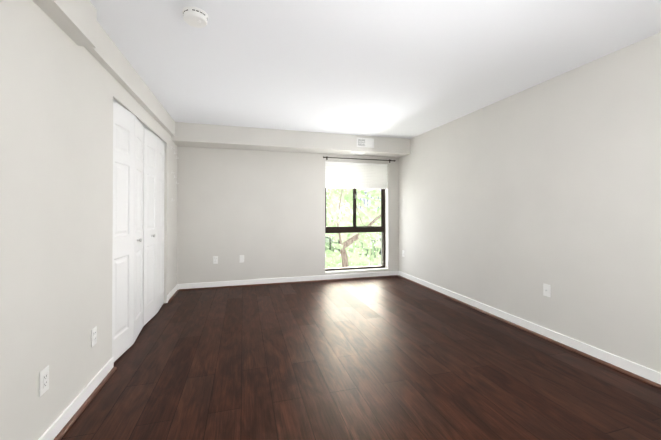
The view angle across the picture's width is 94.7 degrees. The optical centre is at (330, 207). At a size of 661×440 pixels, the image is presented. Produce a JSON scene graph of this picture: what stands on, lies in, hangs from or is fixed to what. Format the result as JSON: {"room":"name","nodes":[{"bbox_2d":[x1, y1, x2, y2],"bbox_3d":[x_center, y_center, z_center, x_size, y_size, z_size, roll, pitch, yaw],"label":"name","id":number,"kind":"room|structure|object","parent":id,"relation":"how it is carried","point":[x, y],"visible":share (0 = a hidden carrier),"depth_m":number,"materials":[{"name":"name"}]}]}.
{"room":"empty bedroom","nodes":[
{"label":"empty bedroom","id":0,"kind":"room"},
{"bbox_2d":[0,0,177,439],"bbox_3d":[-1.520,0.006,1.601,0.120,2.440,6.820,0,0,-16],"label":"wall","id":1,"kind":"structure","parent":0,"point":[60,89],"depth_m":1.60,"materials":[{"name":"paint"}]},
{"bbox_2d":[39,365,48,396],"bbox_3d":[-1.433,0.866,1.526,0.008,0.122,0.075,0,0,-16],"label":"electrical outlet","id":2,"kind":"object","parent":1,"relation":"attached to","point":[43,380],"visible":1,"depth_m":1.52,"materials":[{"name":"white plastic"}]},
{"bbox_2d":[38,357,116,439],"bbox_3d":[-1.474,1.178,1.710,0.034,0.098,1.277,0,0,-16],"label":"baseboard","id":3,"kind":"structure","parent":1,"relation":"attached to","point":[55,428],"depth_m":1.82,"materials":[{"name":"white wood"}]},
{"bbox_2d":[91,326,96,346],"bbox_3d":[-1.578,0.859,2.036,0.009,0.115,0.070,0,0,-16],"label":"duplex electrical outlet","id":4,"kind":"object","parent":1,"relation":"attached to","point":[93,336],"visible":1,"depth_m":2.03,"materials":[{"name":"white plastic"}]},
{"bbox_2d":[112,102,133,361],"bbox_3d":[-1.747,0.190,2.531,0.030,2.062,0.423,0,0,-10],"label":"closet door","id":5,"kind":"structure","parent":1,"relation":"in","point":[123,246],"depth_m":2.54,"materials":[{"name":"white wood"}]},
{"bbox_2d":[133,115,143,343],"bbox_3d":[-1.843,0.192,2.942,0.071,2.062,0.423,0,0,-22],"label":"closet door","id":6,"kind":"structure","parent":1,"relation":"in","point":[138,211],"depth_m":2.92,"materials":[{"name":"white wood"}]},
{"bbox_2d":[113,99,164,144],"bbox_3d":[-1.940,-0.842,3.151,0.040,0.021,1.716,0,0,-16],"label":"door frame","id":7,"kind":"structure","parent":1,"relation":"in","point":[143,125],"depth_m":3.14,"materials":[{"name":"white wood"}]},
{"bbox_2d":[143,128,157,325],"bbox_3d":[-1.973,0.195,3.361,0.071,2.062,0.423,0,0,-12],"label":"closet door","id":8,"kind":"structure","parent":1,"relation":"in","point":[150,217],"depth_m":3.34,"materials":[{"name":"white wood"}]},
{"bbox_2d":[157,137,164,312],"bbox_3d":[-2.110,0.198,3.765,0.030,2.062,0.423,0,0,-19],"label":"closet door","id":9,"kind":"structure","parent":1,"relation":"in","point":[160,255],"depth_m":3.74,"materials":[{"name":"white wood"}]},
{"bbox_2d":[167,284,179,302],"bbox_3d":[-2.207,1.196,4.272,0.034,0.098,0.609,0,0,-16],"label":"baseboard","id":10,"kind":"structure","parent":1,"relation":"attached to","point":[174,291],"depth_m":4.25,"materials":[{"name":"white wood"}]},
{"bbox_2d":[177,146,398,283],"bbox_3d":[-0.571,0.032,5.263,3.720,2.440,0.300,0,0,-16],"label":"wall","id":11,"kind":"structure","parent":0,"point":[263,212],"depth_m":4.93,"materials":[{"name":"paint"}]},
{"bbox_2d":[213,256,217,263],"bbox_3d":[-1.792,0.813,4.747,0.070,0.115,0.009,0,0,-16],"label":"duplex electrical outlet","id":12,"kind":"object","parent":11,"relation":"attached to","point":[215,259],"visible":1,"depth_m":4.75,"materials":[{"name":"white plastic"}]},
{"bbox_2d":[240,255,243,262],"bbox_3d":[-1.413,0.814,4.857,0.070,0.115,0.007,0,0,-16],"label":"electrical outlet","id":13,"kind":"object","parent":11,"relation":"attached to","point":[241,258],"visible":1,"depth_m":4.85,"materials":[{"name":"white plastic"}]},
{"bbox_2d":[178,271,397,290],"bbox_3d":[-0.539,1.202,5.091,3.690,0.098,0.034,0,0,-16],"label":"baseboard","id":14,"kind":"structure","parent":11,"relation":"attached to","point":[287,280],"depth_m":5.02,"materials":[{"name":"white wood"}]},
{"bbox_2d":[325,188,384,270],"bbox_3d":[0.439,0.154,5.558,1.192,1.920,0.078,0,0,-16],"label":"window","id":15,"kind":"structure","parent":11,"relation":"in","point":[354,228],"depth_m":5.56,"materials":[{"name":"brown metal"}]},
{"bbox_2d":[325,161,387,188],"bbox_3d":[0.473,-0.576,5.444,1.184,0.458,0.040,0,0,-16],"label":"window shade","id":16,"kind":"object","parent":11,"relation":"attached to","point":[355,175],"visible":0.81,"depth_m":5.43,"materials":[{"name":"white fabric"}]},
{"bbox_2d":[323,156,395,162],"bbox_3d":[0.522,-0.860,5.387,1.367,0.060,0.074,0,0,-16],"label":"curtain rod","id":17,"kind":"object","parent":11,"relation":"attached to","point":[327,157],"visible":1,"depth_m":5.34,"materials":[{"name":"brown metal"}]},
{"bbox_2d":[171,122,409,157],"bbox_3d":[-0.473,-1.061,4.930,3.720,0.260,0.410,0,0,-16],"label":"ceiling soffit","id":18,"kind":"structure","parent":0,"point":[220,136],"depth_m":4.69,"materials":[{"name":"paint"}]},
{"bbox_2d":[357,137,373,147],"bbox_3d":[0.575,-1.073,5.011,0.310,0.155,0.008,0,0,-16],"label":"air vent","id":19,"kind":"object","parent":18,"relation":"attached to","point":[366,142],"visible":1,"depth_m":5.01,"materials":[{"name":"white metal"}]},
{"bbox_2d":[61,276,660,439],"bbox_3d":[-0.073,1.279,2.006,4.790,0.100,6.820,0,0,-16],"label":"floor","id":20,"kind":"structure","parent":0,"point":[391,358],"depth_m":2.21,"materials":[{"name":"laminate"}]},
{"bbox_2d":[90,0,660,138],"bbox_3d":[-0.073,-1.261,2.024,4.790,0.100,6.820,0,0,-16],"label":"ceiling","id":21,"kind":"structure","parent":0,"point":[407,69],"depth_m":2.38,"materials":[{"name":"white paint"}]},
{"bbox_2d":[32,0,174,136],"bbox_3d":[-1.335,-1.098,1.355,0.095,0.235,5.990,0,0,-16],"label":"ceiling soffit","id":22,"kind":"structure","parent":21,"relation":"attached to","point":[76,22],"depth_m":2.03,"materials":[{"name":"paint"}]},
{"bbox_2d":[182,6,207,27],"bbox_3d":[-0.845,-1.185,1.906,0.148,0.054,0.148,0,0,-16],"label":"smoke detector","id":23,"kind":"object","parent":21,"relation":"attached to","point":[196,17],"visible":1,"depth_m":1.87,"materials":[{"name":"white plastic"}]},
{"bbox_2d":[399,32,660,372],"bbox_3d":[2.172,0.013,2.657,0.120,2.440,6.820,0,0,-16],"label":"wall","id":24,"kind":"structure","parent":0,"point":[512,204],"depth_m":2.77,"materials":[{"name":"paint"}]},
{"bbox_2d":[398,271,660,388],"bbox_3d":[2.124,1.184,2.542,0.034,0.098,6.400,0,0,-16],"label":"baseboard","id":25,"kind":"structure","parent":24,"relation":"attached to","point":[652,377],"depth_m":2.76,"materials":[{"name":"white wood"}]},
{"bbox_2d":[543,283,550,296],"bbox_3d":[2.037,0.778,2.873,0.017,0.115,0.070,0,0,-16],"label":"outlet","id":26,"kind":"object","parent":24,"relation":"attached to","point":[547,290],"visible":1,"depth_m":2.87,"materials":[{"name":"white plastic"}]},
{"label":"outside","id":27,"kind":"structure","parent":0,"visible":0},
{"bbox_2d":[325,242,376,267],"bbox_3d":[4.117,3.664,21.228,24.534,0.001,29.614,0,0,-16],"label":"lawn","id":28,"kind":"structure","parent":27,"point":[357,259],"depth_m":22.55,"materials":[{"name":"green plant"}]},
{"bbox_2d":[325,236,380,257],"bbox_3d":[3.055,2.930,21.754,5.116,1.470,10.170,0,0,-16],"label":"fence","id":29,"kind":"object","parent":28,"relation":"on","point":[332,247],"depth_m":23.57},
{"bbox_2d":[325,188,382,267],"bbox_3d":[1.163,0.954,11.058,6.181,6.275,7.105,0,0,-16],"label":"tree","id":30,"kind":"object","parent":28,"relation":"on","point":[374,204],"depth_m":11.51,"materials":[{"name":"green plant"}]},
{"bbox_2d":[325,193,380,241],"bbox_3d":[3.559,-18.757,33.965,30.502,57.000,9.676,0,0,-16],"label":"sky","id":31,"kind":"structure","parent":27,"point":[340,216],"depth_m":33.90,"materials":[{"name":"white"}]},
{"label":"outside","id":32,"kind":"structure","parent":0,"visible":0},
{"bbox_2d":[356,189,380,209],"bbox_3d":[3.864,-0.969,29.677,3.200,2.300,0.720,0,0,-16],"label":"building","id":33,"kind":"structure","parent":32,"point":[364,200],"depth_m":29.50,"materials":[{"name":"white"}]}
]}

